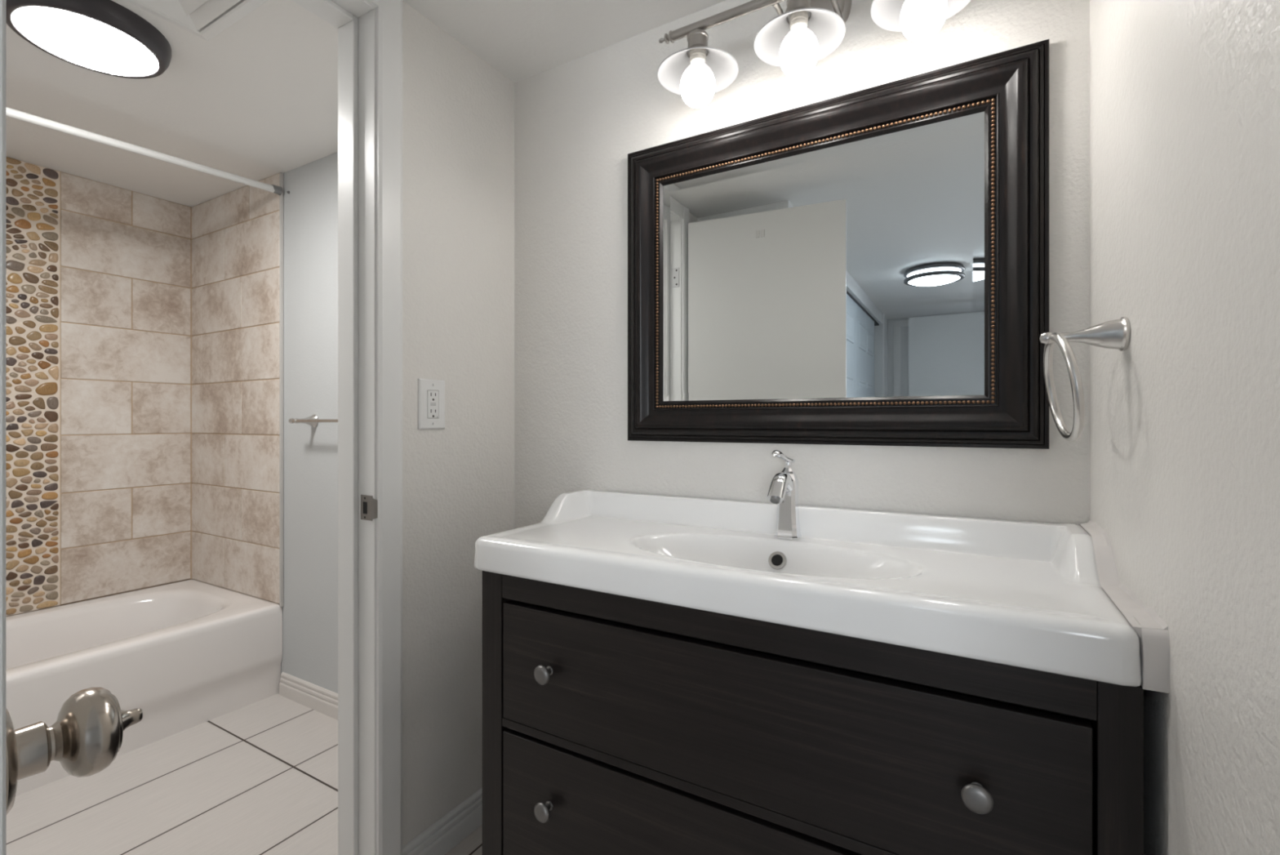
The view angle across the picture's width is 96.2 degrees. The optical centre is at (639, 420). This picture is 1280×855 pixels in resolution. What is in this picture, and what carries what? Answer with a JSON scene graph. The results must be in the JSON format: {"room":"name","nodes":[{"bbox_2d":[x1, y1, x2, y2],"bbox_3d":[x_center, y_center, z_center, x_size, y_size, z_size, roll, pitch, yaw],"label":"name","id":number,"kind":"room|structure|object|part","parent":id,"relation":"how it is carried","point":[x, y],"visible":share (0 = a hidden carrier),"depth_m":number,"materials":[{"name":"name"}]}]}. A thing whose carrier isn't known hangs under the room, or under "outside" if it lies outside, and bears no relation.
{"room":"bathroom","nodes":[
{"label":"bathroom","id":0,"kind":"room"},
{"bbox_2d":[5,156,191,616],"bbox_3d":[-2.507,0.049,1.978,0.108,2.063,1.612,0,0,30],"label":"wall","id":1,"kind":"structure","parent":0,"point":[20,321],"depth_m":2.20,"materials":[{"name":"beige"}]},
{"bbox_2d":[5,156,58,614],"bbox_3d":[-2.359,-0.129,2.120,0.008,1.704,0.310,0,0,30],"label":"mosaic","id":2,"kind":"object","parent":1,"relation":"attached to","point":[48,388],"visible":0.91,"depth_m":2.19},
{"bbox_2d":[60,172,191,604],"bbox_3d":[-2.466,-0.129,1.947,0.010,1.703,1.596,0,0,30],"label":"tiled wall","id":3,"kind":"structure","parent":0,"point":[87,462],"depth_m":2.42,"materials":[{"name":"beige tile"}]},
{"bbox_2d":[5,693,482,854],"bbox_3d":[-0.981,1.105,-0.783,5.515,0.050,5.062,0,0,30],"label":"floor","id":4,"kind":"structure","parent":0,"point":[260,777],"depth_m":1.64,"materials":[{"name":"white tile"}]},
{"bbox_2d":[5,578,282,795],"bbox_3d":[-2.138,0.903,1.769,0.733,0.354,1.600,0,0,30],"label":"bathtub","id":5,"kind":"object","parent":4,"relation":"on","point":[187,654],"visible":0.84,"depth_m":2.08,"materials":[{"name":"white ceramic"}]},
{"bbox_2d":[482,570,1143,854],"bbox_3d":[0.214,0.695,1.077,1.054,0.771,0.401,0,0,30],"label":"vanity cabinet","id":6,"kind":"object","parent":4,"relation":"on","point":[613,724],"visible":0.92,"depth_m":0.89,"materials":[{"name":"brown wood"}]},
{"bbox_3d":[-0.293,0.695,1.201,0.054,0.771,0.050,0,0,30],"label":"corner post","id":7,"kind":"part","parent":6,"relation":"part of","materials":[{"name":"brown wood"}]},
{"bbox_3d":[-0.181,0.739,1.091,0.036,0.036,0.030,0,0,30],"label":"drawer knob","id":8,"kind":"part","parent":6,"relation":"part of","materials":[{"name":"grey metal"}]},
{"bbox_3d":[-0.181,0.479,1.091,0.036,0.036,0.030,0,0,30],"label":"drawer knob","id":9,"kind":"part","parent":6,"relation":"part of","materials":[{"name":"grey metal"}]},
{"bbox_3d":[0.138,0.770,0.935,0.949,0.283,0.020,0,0,30],"label":"drawer","id":10,"kind":"part","parent":6,"relation":"part of","materials":[{"name":"brown wood"}]},
{"bbox_3d":[0.139,0.611,0.936,0.957,0.017,0.021,0,0,30],"label":"rail","id":11,"kind":"part","parent":6,"relation":"part of","materials":[{"name":"brown wood"}]},
{"bbox_3d":[0.139,0.334,0.936,0.957,0.050,0.021,0,0,30],"label":"rail","id":12,"kind":"part","parent":6,"relation":"part of","materials":[{"name":"brown wood"}]},
{"bbox_2d":[474,488,1142,686],"bbox_3d":[0.214,0.266,1.100,1.079,0.170,0.403,0,0,30],"label":"washbasin","id":13,"kind":"object","parent":6,"relation":"in","point":[1031,595],"visible":0.98,"depth_m":0.98,"materials":[{"name":"white ceramic"}]},
{"bbox_2d":[766,449,801,539],"bbox_3d":[0.291,0.151,1.170,0.049,0.183,0.124,0,0,30],"label":"faucet","id":14,"kind":"object","parent":13,"relation":"on","point":[783,491],"visible":1,"depth_m":1.18,"materials":[{"name":"silver metal"}]},
{"bbox_3d":[0.284,0.133,1.158,0.034,0.058,0.095,0,0,30],"label":"spout","id":15,"kind":"part","parent":14,"relation":"part of","materials":[{"name":"silver metal"}]},
{"bbox_3d":[0.296,0.076,1.189,0.067,0.034,0.021,0,0,-41],"label":"lever","id":16,"kind":"part","parent":14,"relation":"part of","materials":[{"name":"silver metal"}]},
{"bbox_3d":[0.432,0.479,0.736,0.036,0.036,0.030,0,0,30],"label":"drawer knob","id":17,"kind":"part","parent":6,"relation":"part of","materials":[{"name":"grey metal"}]},
{"bbox_3d":[0.578,0.695,0.697,0.042,0.771,0.050,0,0,30],"label":"corner post","id":18,"kind":"part","parent":6,"relation":"part of","materials":[{"name":"brown wood"}]},
{"bbox_2d":[5,0,726,207],"bbox_3d":[-0.982,-1.023,-0.783,5.515,0.080,5.062,0,0,30],"label":"ceiling","id":19,"kind":"structure","parent":0,"point":[257,100],"depth_m":1.69,"materials":[{"name":"white paint"}]},
{"bbox_2d":[5,0,171,79],"bbox_3d":[-1.369,-0.952,1.428,0.316,0.062,0.316,0,0,30],"label":"ceiling light","id":20,"kind":"object","parent":19,"relation":"attached to","point":[104,37],"visible":1,"depth_m":1.39,"materials":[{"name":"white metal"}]},
{"bbox_2d":[124,0,268,40],"bbox_3d":[-1.048,-0.976,1.234,0.360,0.014,0.360,0,0,30],"label":"ceiling vent","id":21,"kind":"object","parent":19,"relation":"in","point":[204,19],"visible":1,"depth_m":1.37,"materials":[{"name":"white paint"}]},
{"bbox_2d":[360,494,377,520],"bbox_3d":[-0.606,0.194,1.284,0.057,0.056,0.008,0,0,23],"label":"strike plate","id":22,"kind":"object","parent":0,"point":[368,504],"visible":1,"depth_m":1.28,"materials":[{"name":"silver metal"}]},
{"bbox_2d":[402,0,514,846],"bbox_3d":[-0.818,0.049,1.000,0.114,2.063,1.612,0,0,30],"label":"wall","id":23,"kind":"structure","parent":0,"point":[458,109],"depth_m":1.47,"materials":[{"name":"white paint"}]},
{"bbox_2d":[0,0,142,854],"bbox_3d":[-0.629,0.089,0.463,0.672,1.965,0.168,0,0,30],"label":"door","id":24,"kind":"structure","parent":23,"relation":"in","point":[86,736],"depth_m":0.34,"materials":[{"name":"white paint"}]},
{"bbox_3d":[-0.375,0.201,0.347,0.066,0.066,0.024,0,0,35],"label":"knob","id":25,"kind":"part","parent":24,"relation":"part of","materials":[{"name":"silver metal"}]},
{"bbox_2d":[291,0,402,854],"bbox_3d":[-0.806,0.050,1.020,0.152,2.061,0.786,0,0,30],"label":"door frame","id":26,"kind":"structure","parent":23,"relation":"attached to","point":[355,20],"depth_m":1.30,"materials":[{"name":"white paint"}]},
{"bbox_2d":[417,377,444,429],"bbox_3d":[-0.510,-0.041,1.410,0.008,0.122,0.079,0,0,30],"label":"electrical outlet","id":27,"kind":"object","parent":23,"relation":"attached to","point":[431,403],"visible":1,"depth_m":1.40,"materials":[{"name":"white plastic"}]},
{"bbox_2d":[426,390,438,417],"bbox_3d":[-0.510,-0.041,1.410,0.007,0.067,0.033,0,0,30],"label":"receptacle","id":28,"kind":"object","parent":27,"relation":"attached to","point":[432,395],"depth_m":1.41,"materials":[{"name":"grey plastic"}]},
{"bbox_2d":[402,786,482,854],"bbox_3d":[-0.457,1.038,1.497,0.014,0.085,0.390,0,0,30],"label":"baseboard","id":29,"kind":"structure","parent":23,"relation":"attached to","point":[449,830],"depth_m":1.45,"materials":[{"name":"white paint"}]},
{"bbox_2d":[280,0,1089,693],"bbox_3d":[-0.561,0.049,1.841,3.615,2.063,0.100,0,0,30],"label":"wall","id":30,"kind":"structure","parent":0,"point":[577,122],"depth_m":1.49,"materials":[{"name":"white paint"}]},
{"bbox_2d":[191,173,279,603],"bbox_3d":[-1.739,-0.129,2.458,0.738,1.707,0.012,0,0,30],"label":"tiled wall","id":31,"kind":"structure","parent":30,"relation":"attached to","point":[251,246],"depth_m":2.43,"materials":[{"name":"beige tile"}]},
{"bbox_2d":[190,207,192,578],"bbox_3d":[-2.062,-0.129,2.637,0.006,1.706,0.006,0,0,30],"label":"corner grout","id":32,"kind":"structure","parent":31,"relation":"attached to","point":[191,239],"depth_m":2.63,"materials":[{"name":"beige"}]},
{"bbox_2d":[279,172,283,606],"bbox_3d":[-1.419,-0.124,2.271,0.009,1.716,0.012,0,0,30],"label":"strip","id":33,"kind":"object","parent":30,"relation":"attached to","point":[281,175],"visible":1,"depth_m":2.27,"materials":[{"name":"grey tile"}]},
{"bbox_2d":[279,671,337,719],"bbox_3d":[-0.944,1.038,1.996,1.102,0.085,0.014,0,0,30],"label":"baseboard","id":34,"kind":"structure","parent":30,"relation":"attached to","point":[322,700],"depth_m":2.17,"materials":[{"name":"white paint"}]},
{"bbox_2d":[288,413,337,426],"bbox_3d":[-1.011,-0.001,1.997,0.622,0.049,0.080,0,0,30],"label":"towel bar","id":35,"kind":"object","parent":30,"relation":"attached to","point":[313,420],"visible":0.44,"depth_m":2.10,"materials":[{"name":"silver metal"}]},
{"bbox_2d":[657,0,970,107],"bbox_3d":[0.324,-0.811,1.139,0.620,0.278,0.228,0,0,30],"label":"vanity light","id":36,"kind":"object","parent":30,"relation":"attached to","point":[808,31],"visible":1,"depth_m":1.13,"materials":[{"name":"white glass"}]},
{"bbox_3d":[0.123,-0.720,1.223,0.074,0.097,0.074,0,0,30],"label":"light bulb","id":37,"kind":"part","parent":36,"relation":"part of","materials":[{"name":"white glass"}]},
{"bbox_2d":[689,48,706,64],"bbox_3d":[0.123,-0.776,1.223,0.035,0.024,0.035,0,0,30],"label":"socket","id":38,"kind":"object","parent":36,"relation":"attached to","point":[697,55],"depth_m":1.21,"materials":[{"name":"white"}]},
{"bbox_3d":[0.123,-0.764,1.223,0.172,0.050,0.172,0,0,30],"label":"lamp shade","id":39,"kind":"part","parent":36,"relation":"part of","materials":[{"name":"white glass"}]},
{"bbox_3d":[0.299,-0.841,1.200,0.015,0.019,0.128,0,0,30],"label":"support arm","id":40,"kind":"part","parent":36,"relation":"part of","materials":[{"name":"silver metal"}]},
{"bbox_2d":[789,10,808,30],"bbox_3d":[0.309,-0.776,1.115,0.035,0.024,0.035,0,0,30],"label":"socket","id":41,"kind":"object","parent":36,"relation":"attached to","point":[798,19],"depth_m":1.10,"materials":[{"name":"white"}]},
{"bbox_3d":[0.309,-0.720,1.115,0.074,0.097,0.074,0,0,30],"label":"light bulb","id":42,"kind":"part","parent":36,"relation":"part of","materials":[{"name":"white glass"}]},
{"bbox_3d":[0.309,-0.764,1.115,0.172,0.050,0.172,0,0,30],"label":"lamp shade","id":43,"kind":"part","parent":36,"relation":"part of","materials":[{"name":"white glass"}]},
{"bbox_3d":[0.387,-0.841,1.149,0.015,0.019,0.128,0,0,30],"label":"support arm","id":44,"kind":"part","parent":36,"relation":"part of","materials":[{"name":"silver metal"}]},
{"bbox_3d":[0.497,-0.764,1.006,0.172,0.050,0.172,0,0,30],"label":"lamp shade","id":45,"kind":"part","parent":36,"relation":"part of","materials":[{"name":"white glass"}]},
{"bbox_3d":[0.497,-0.720,1.006,0.074,0.097,0.074,0,0,30],"label":"light bulb","id":46,"kind":"part","parent":36,"relation":"part of","materials":[{"name":"white glass"}]},
{"bbox_2d":[627,39,1048,448],"bbox_3d":[0.346,-0.314,1.236,0.876,0.728,0.038,0,0,30],"label":"wall mirror","id":47,"kind":"object","parent":30,"relation":"attached to","point":[868,266],"visible":1,"depth_m":1.19,"materials":[{"name":"black wood"}]},
{"bbox_2d":[663,111,984,400],"bbox_3d":[0.352,-0.314,1.247,0.680,0.532,0.005,0,0,30],"label":"mirror glass","id":48,"kind":"object","parent":47,"relation":"attached to","point":[851,267],"depth_m":1.21,"materials":[{"name":"white"}]},
{"bbox_2d":[1089,0,1279,854],"bbox_3d":[0.619,0.049,0.544,0.170,2.063,0.962,0,0,30],"label":"wall","id":49,"kind":"structure","parent":0,"point":[1184,95],"depth_m":0.59,"materials":[{"name":"white paint"}]},
{"bbox_2d":[1039,316,1130,441],"bbox_3d":[0.638,-0.058,0.828,0.102,0.176,0.160,0,0,30],"label":"towel ring","id":50,"kind":"object","parent":49,"relation":"attached to","point":[1113,334],"visible":1,"depth_m":0.81,"materials":[{"name":"silver metal"}]},
{"bbox_2d":[1079,520,1169,693],"bbox_3d":[0.686,0.239,0.828,0.033,0.142,0.397,0,0,30],"label":"side splash","id":51,"kind":"object","parent":49,"relation":"attached to","point":[1153,632],"visible":0.84,"depth_m":0.69,"materials":[{"name":"white ceramic"}]},
{"bbox_3d":[-2.096,0.048,0.751,1.849,2.063,0.100,0,0,30],"label":"wall","id":52,"kind":"structure","parent":0,"visible":0},
{"bbox_2d":[5,106,282,195],"bbox_3d":[-1.819,-0.870,1.572,0.042,0.109,1.598,0,0,30],"label":"shower rod","id":53,"kind":"object","parent":52,"relation":"attached to","point":[11,113],"visible":1,"depth_m":1.86,"materials":[{"name":"white metal"}]}
]}

